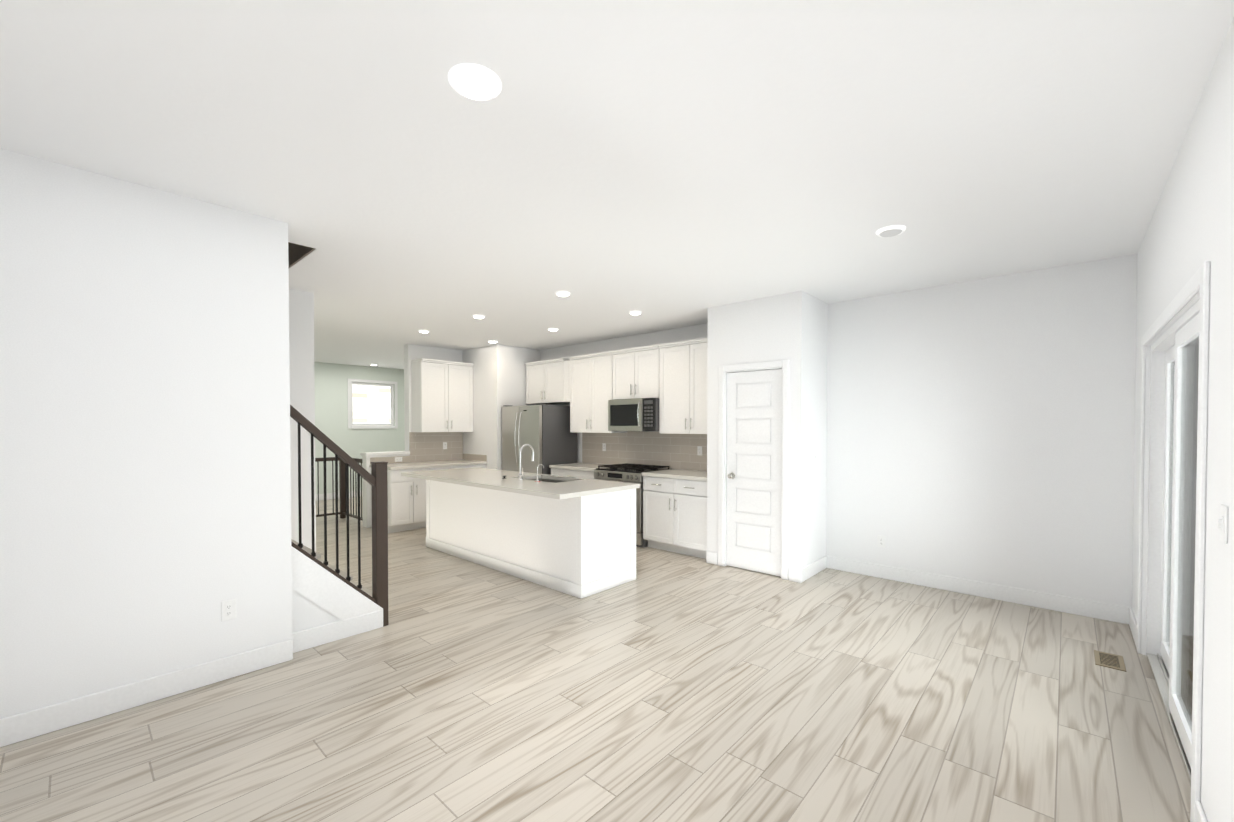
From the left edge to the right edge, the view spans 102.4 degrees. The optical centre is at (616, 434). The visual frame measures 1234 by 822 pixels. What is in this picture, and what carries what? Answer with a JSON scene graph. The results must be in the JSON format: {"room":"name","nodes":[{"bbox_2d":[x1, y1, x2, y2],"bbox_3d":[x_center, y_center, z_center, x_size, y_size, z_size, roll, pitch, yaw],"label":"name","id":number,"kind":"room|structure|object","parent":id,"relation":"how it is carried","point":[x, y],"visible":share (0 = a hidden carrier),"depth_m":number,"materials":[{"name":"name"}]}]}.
{"room":"open-plan living room","nodes":[
{"label":"open-plan living room","id":0,"kind":"room"},
{"bbox_2d":[0,497,1190,821],"bbox_3d":[-2.709,1.447,4.925,11.640,0.100,7.260,1,1,42],"label":"floor","id":1,"kind":"structure","parent":0,"point":[670,687],"depth_m":2.50,"materials":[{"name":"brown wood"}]},
{"bbox_2d":[315,457,362,520],"bbox_3d":[-4.253,0.843,7.483,0.973,1.030,0.585,1,1,42],"label":"guard railing","id":2,"kind":"object","parent":1,"relation":"on","point":[342,479],"visible":0.54,"depth_m":7.86,"materials":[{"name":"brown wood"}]},
{"bbox_2d":[370,469,440,532],"bbox_3d":[-3.112,0.921,7.253,0.697,0.880,0.678,1,1,42],"label":"base cabinet","id":3,"kind":"object","parent":1,"relation":"on","point":[406,495],"depth_m":6.94,"materials":[{"name":"white paint"}]},
{"bbox_2d":[369,461,486,468],"bbox_3d":[-2.829,0.457,7.532,0.713,0.040,1.511,1,1,42],"label":"countertop","id":4,"kind":"structure","parent":3,"relation":"on","point":[396,464],"depth_m":7.42,"materials":[{"name":"white stone"}]},
{"bbox_2d":[441,465,485,469],"bbox_3d":[-2.648,0.913,7.764,0.697,0.880,0.935,1,1,42],"label":"base cabinet","id":5,"kind":"object","parent":1,"relation":"on","point":[446,466],"depth_m":7.55,"materials":[{"name":"white paint"}]},
{"bbox_2d":[426,476,635,598],"bbox_3d":[-1.063,0.949,5.451,2.768,0.880,0.792,1,1,42],"label":"kitchen island","id":6,"kind":"object","parent":1,"relation":"on","point":[574,536],"depth_m":4.69,"materials":[{"name":"white paint"},{"name":"quartz"},{"name":"stainless steel"}]},
{"bbox_2d":[401,468,639,499],"bbox_3d":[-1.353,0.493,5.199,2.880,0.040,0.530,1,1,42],"label":"island countertop","id":7,"kind":"structure","parent":6,"relation":"on","point":[546,488],"depth_m":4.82,"materials":[{"name":"white stone"}]},
{"bbox_2d":[502,444,543,481],"bbox_3d":[-0.949,0.287,5.173,0.552,0.372,0.224,1,1,42],"label":"faucet","id":8,"kind":"object","parent":7,"relation":"on","point":[520,475],"depth_m":5.11,"materials":[{"name":"silver metal"}]},
{"bbox_2d":[529,478,566,482],"bbox_3d":[-0.738,0.637,5.284,0.760,0.249,0.440,1,1,42],"label":"sink","id":9,"kind":"object","parent":7,"relation":"in","point":[555,480],"depth_m":5.56,"materials":[{"name":"silver metal"}]},
{"bbox_2d":[502,404,576,474],"bbox_3d":[-1.223,0.455,7.633,0.920,1.800,0.810,1,1,42],"label":"refrigerator","id":10,"kind":"object","parent":1,"relation":"on","point":[546,434],"visible":0.56,"depth_m":7.32,"materials":[{"name":"silver metal"}]},
{"bbox_2d":[551,469,595,478],"bbox_3d":[-0.406,0.924,7.089,0.912,0.880,0.643,1,1,42],"label":"base cabinet","id":11,"kind":"object","parent":1,"relation":"on","point":[579,473],"depth_m":6.82,"materials":[{"name":"white paint"}]},
{"bbox_2d":[549,461,605,472],"bbox_3d":[-0.417,0.464,7.069,0.912,0.040,0.657,1,1,42],"label":"countertop","id":12,"kind":"structure","parent":11,"relation":"on","point":[588,466],"depth_m":6.95,"materials":[{"name":"white stone"}]},
{"bbox_2d":[594,463,668,547],"bbox_3d":[0.192,0.894,6.469,0.790,0.958,0.721,1,1,42],"label":"range","id":13,"kind":"object","parent":1,"relation":"on","point":[628,473],"visible":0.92,"depth_m":6.15,"materials":[{"name":"silver metal"}]},
{"bbox_2d":[643,477,676,552],"bbox_3d":[0.720,0.940,6.067,0.516,0.880,0.643,1,1,42],"label":"base cabinet","id":14,"kind":"object","parent":1,"relation":"on","point":[659,493],"depth_m":5.84,"materials":[{"name":"white paint"}]},
{"bbox_2d":[642,469,706,480],"bbox_3d":[0.856,0.482,5.913,0.916,0.040,0.657,1,1,42],"label":"countertop","id":15,"kind":"structure","parent":14,"relation":"on","point":[684,474],"depth_m":5.84,"materials":[{"name":"white stone"}]},
{"bbox_2d":[677,481,706,558],"bbox_3d":[1.016,0.944,5.798,0.516,0.880,0.643,1,1,42],"label":"base cabinet","id":16,"kind":"object","parent":1,"relation":"on","point":[691,495],"depth_m":5.54,"materials":[{"name":"white paint"}]},
{"bbox_2d":[1094,650,1126,671],"bbox_3d":[3.098,1.422,3.120,0.135,0.006,0.265,1,1,42],"label":"floor vent","id":17,"kind":"object","parent":1,"relation":"in","point":[1110,660],"visible":1,"depth_m":3.11,"materials":[{"name":"metal"}]},
{"bbox_2d":[0,17,1233,821],"bbox_3d":[-2.709,0.025,4.903,11.640,2.745,7.260,1,1,42],"label":"wall","id":18,"kind":"structure","parent":0,"point":[160,371],"depth_m":2.96,"materials":[{"name":"white paint"}]},
{"bbox_2d":[0,639,292,746],"bbox_3d":[-2.914,1.375,2.185,0.018,0.130,2.570,1,1,42],"label":"baseboard","id":19,"kind":"structure","parent":18,"relation":"attached to","point":[16,728],"depth_m":2.60,"materials":[{"name":"white paint"}]},
{"bbox_2d":[221,599,235,621],"bbox_3d":[-2.269,1.029,2.898,0.008,0.115,0.070,1,1,42],"label":"outlet","id":20,"kind":"object","parent":18,"relation":"attached to","point":[228,609],"visible":1,"depth_m":2.90,"materials":[{"name":"white plastic"}]},
{"bbox_2d":[290,405,388,652],"bbox_3d":[-3.258,0.025,3.124,1.612,2.800,2.900,1,1,42],"label":"stair railing","id":21,"kind":"object","parent":18,"relation":"attached to","point":[330,603],"visible":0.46,"depth_m":3.42,"materials":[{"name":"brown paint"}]},
{"bbox_2d":[316,490,362,500],"bbox_3d":[-5.813,1.255,9.929,0.014,0.130,3.720,1,1,42],"label":"baseboard","id":22,"kind":"structure","parent":18,"relation":"attached to","point":[321,496],"depth_m":9.99,"materials":[{"name":"white paint"}]},
{"bbox_2d":[351,382,393,425],"bbox_3d":[-5.248,-0.636,10.629,0.070,0.904,0.894,1,1,42],"label":"window","id":23,"kind":"structure","parent":18,"relation":"in","point":[392,402],"depth_m":10.66,"materials":[{"name":"white plastic"}]},
{"bbox_2d":[348,379,397,428],"bbox_3d":[-5.189,-0.636,10.575,0.030,1.030,1.020,1,1,42],"label":"window frame","id":24,"kind":"structure","parent":18,"relation":"attached to","point":[349,380],"depth_m":10.53,"materials":[{"name":"white paint"}]},
{"bbox_2d":[360,451,409,457],"bbox_3d":[-3.482,0.303,7.467,0.215,0.070,0.650,1,1,42],"label":"trim","id":25,"kind":"structure","parent":18,"relation":"on","point":[383,454],"depth_m":7.36,"materials":[{"name":"white paint"}]},
{"bbox_2d":[395,457,401,461],"bbox_3d":[-3.313,0.382,7.524,0.008,0.070,0.115,1,1,42],"label":"backsplash","id":26,"kind":"structure","parent":18,"relation":"attached to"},
{"bbox_2d":[409,361,452,432],"bbox_3d":[-2.893,-0.575,7.747,0.327,1.087,0.496,1,1,42],"label":"upper cabinet","id":27,"kind":"object","parent":18,"relation":"attached to","point":[431,381],"depth_m":7.62,"materials":[{"name":"white paint"}]},
{"bbox_2d":[453,361,472,432],"bbox_3d":[-2.638,-0.580,8.028,0.327,1.087,0.496,1,1,42],"label":"upper cabinet","id":28,"kind":"object","parent":18,"relation":"attached to","point":[462,374],"depth_m":7.97,"materials":[{"name":"white paint"}]},
{"bbox_2d":[526,361,544,403],"bbox_3d":[-1.171,-0.806,7.970,0.518,0.632,0.327,1,1,42],"label":"upper cabinet","id":29,"kind":"object","parent":18,"relation":"attached to","point":[535,371],"depth_m":7.87,"materials":[{"name":"white paint"}]},
{"bbox_2d":[545,358,568,403],"bbox_3d":[-0.873,-0.802,7.700,0.518,0.632,0.327,1,1,42],"label":"upper cabinet","id":30,"kind":"object","parent":18,"relation":"attached to","point":[556,372],"depth_m":7.52,"materials":[{"name":"white paint"}]},
{"bbox_2d":[569,353,592,432],"bbox_3d":[-0.407,-0.568,7.280,0.481,1.087,0.327,1,1,42],"label":"upper cabinet","id":31,"kind":"object","parent":18,"relation":"attached to","point":[580,368],"depth_m":7.17,"materials":[{"name":"white paint"}]},
{"bbox_2d":[602,443,605,450],"bbox_3d":[-0.188,0.190,7.296,0.070,0.115,0.008,1,1,42],"label":"backsplash","id":32,"kind":"structure","parent":18,"relation":"attached to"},
{"bbox_2d":[593,353,632,432],"bbox_3d":[-0.113,-0.564,7.013,0.546,1.087,0.327,1,1,42],"label":"upper cabinet","id":33,"kind":"object","parent":18,"relation":"attached to","point":[604,364],"depth_m":6.87,"materials":[{"name":"white paint"}]},
{"bbox_2d":[617,349,636,398],"bbox_3d":[0.215,-0.784,6.712,0.455,0.637,0.327,1,1,42],"label":"upper cabinet","id":34,"kind":"object","parent":18,"relation":"attached to","point":[626,358],"depth_m":6.57,"materials":[{"name":"white paint"}]},
{"bbox_2d":[637,345,660,397],"bbox_3d":[0.466,-0.781,6.485,0.455,0.637,0.327,1,1,42],"label":"upper cabinet","id":35,"kind":"object","parent":18,"relation":"attached to","point":[649,358],"depth_m":6.32,"materials":[{"name":"white paint"}]},
{"bbox_2d":[608,398,658,430],"bbox_3d":[0.289,-0.251,6.550,0.790,0.421,0.459,1,1,42],"label":"over-the-range microwave","id":36,"kind":"object","parent":35,"relation":"attached to","point":[639,414],"visible":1,"depth_m":6.38,"materials":[{"name":"silver metal"}]},
{"bbox_2d":[653,341,692,436],"bbox_3d":[0.805,-0.551,6.180,0.577,1.087,0.327,1,1,42],"label":"upper cabinet","id":37,"kind":"object","parent":18,"relation":"attached to","point":[672,376],"depth_m":6.04,"materials":[{"name":"white paint"}]},
{"bbox_2d":[697,446,701,455],"bbox_3d":[1.034,0.207,6.188,0.070,0.115,0.008,1,1,42],"label":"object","id":38,"kind":"structure","parent":18,"relation":"attached to","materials":[{"name":"white plastic"}]},
{"bbox_2d":[693,337,706,436],"bbox_3d":[1.123,-0.546,5.892,0.514,1.087,0.327,1,1,42],"label":"upper cabinet","id":39,"kind":"object","parent":18,"relation":"attached to","point":[699,347],"depth_m":5.82,"materials":[{"name":"white paint"}]},
{"bbox_2d":[718,359,788,579],"bbox_3d":[1.396,0.339,5.033,0.762,2.111,0.136,1,1,42],"label":"door frame","id":40,"kind":"structure","parent":18,"relation":"attached to","point":[779,364],"depth_m":5.01,"materials":[{"name":"white paint"}]},
{"bbox_2d":[726,369,781,576],"bbox_3d":[1.369,0.374,4.998,0.615,2.023,0.109,1,1,42],"label":"pantry door","id":41,"kind":"structure","parent":18,"relation":"in","point":[754,460],"depth_m":5.01,"materials":[{"name":"white paint"}]},
{"bbox_2d":[792,555,827,582],"bbox_3d":[1.935,1.332,4.918,0.044,0.130,0.664,1,1,42],"label":"baseboard","id":42,"kind":"structure","parent":18,"relation":"attached to","point":[798,575],"depth_m":4.81,"materials":[{"name":"white paint"}]},
{"bbox_2d":[877,535,884,547],"bbox_3d":[2.570,1.044,4.821,0.070,0.115,0.008,1,1,42],"label":"outlet","id":43,"kind":"object","parent":18,"relation":"attached to","point":[880,541],"visible":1,"depth_m":4.82,"materials":[{"name":"white plastic"}]},
{"bbox_2d":[828,556,1123,622],"bbox_3d":[3.000,1.340,4.428,2.220,0.130,0.018,1,1,42],"label":"baseboard","id":44,"kind":"structure","parent":18,"relation":"attached to","point":[1083,607],"depth_m":4.25,"materials":[{"name":"white paint"}]},
{"bbox_2d":[1124,606,1136,645],"bbox_3d":[3.618,1.355,3.468,0.014,0.130,0.550,1,1,42],"label":"baseboard","id":45,"kind":"structure","parent":18,"relation":"attached to","point":[1129,618],"depth_m":3.55,"materials":[{"name":"white paint"}]},
{"bbox_2d":[1146,299,1199,785],"bbox_3d":[2.819,0.442,2.457,0.127,1.987,1.854,1,1,42],"label":"sliding patio door","id":46,"kind":"structure","parent":18,"relation":"in","point":[1174,364],"depth_m":2.46,"materials":[{"name":"white plastic"}]},
{"bbox_2d":[1136,261,1210,821],"bbox_3d":[2.760,0.405,2.510,0.016,2.060,2.000,1,1,42],"label":"door frame","id":47,"kind":"structure","parent":18,"relation":"attached to","point":[1190,289],"depth_m":1.79,"materials":[{"name":"white paint"}]},
{"bbox_2d":[1195,801,1207,821],"bbox_3d":[0.615,1.406,0.164,0.018,0.130,4.380,1,1,42],"label":"baseboard","id":48,"kind":"structure","parent":18,"relation":"attached to","point":[1200,816],"depth_m":1.74,"materials":[{"name":"white paint"}]},
{"bbox_2d":[1217,504,1227,543],"bbox_3d":[1.893,0.279,1.553,0.016,0.115,0.070,1,1,42],"label":"switch plate","id":49,"kind":"object","parent":18,"relation":"attached to","point":[1222,523],"visible":1,"depth_m":1.54,"materials":[{"name":"white plastic"}]},
{"bbox_2d":[0,0,1233,368],"bbox_3d":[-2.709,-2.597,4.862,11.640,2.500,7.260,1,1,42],"label":"ceiling","id":50,"kind":"structure","parent":0,"point":[658,164],"depth_m":2.18,"materials":[{"name":"white paint"}]},
{"bbox_2d":[448,63,501,100],"bbox_3d":[-0.523,-1.300,1.830,0.190,0.040,0.190,1,1,42],"label":"recessed light","id":51,"kind":"object","parent":50,"relation":"in","point":[476,82],"visible":0.92,"depth_m":1.80,"materials":[{"name":"white plastic"}]},
{"bbox_2d":[473,315,484,318],"bbox_3d":[-1.588,-1.360,5.700,0.140,0.040,0.140,1,1,42],"label":"recessed light","id":52,"kind":"object","parent":50,"relation":"in","point":[479,316],"visible":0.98,"depth_m":5.67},
{"bbox_2d":[556,291,569,296],"bbox_3d":[-0.514,-1.345,4.726,0.140,0.040,0.140,1,1,42],"label":"recessed light","id":53,"kind":"object","parent":50,"relation":"in","point":[562,293],"visible":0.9,"depth_m":4.69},
{"bbox_2d":[629,311,641,314],"bbox_3d":[0.205,-1.357,5.518,0.140,0.040,0.140,1,1,42],"label":"recessed light","id":54,"kind":"object","parent":50,"relation":"in","point":[635,312],"visible":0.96,"depth_m":5.49,"materials":[{"name":"white plastic"}]},
{"bbox_2d":[876,225,905,236],"bbox_3d":[1.775,-1.321,3.216,0.170,0.040,0.170,1,1,42],"label":"recessed light","id":55,"kind":"object","parent":50,"relation":"in","point":[891,231],"visible":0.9,"depth_m":3.18,"materials":[{"name":"white plastic"}]},
{"label":"outside","id":56,"kind":"structure","parent":0,"visible":0},
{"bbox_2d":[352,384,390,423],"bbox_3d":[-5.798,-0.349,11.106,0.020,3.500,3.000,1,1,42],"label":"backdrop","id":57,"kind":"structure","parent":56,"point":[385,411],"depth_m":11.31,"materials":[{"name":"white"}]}
]}

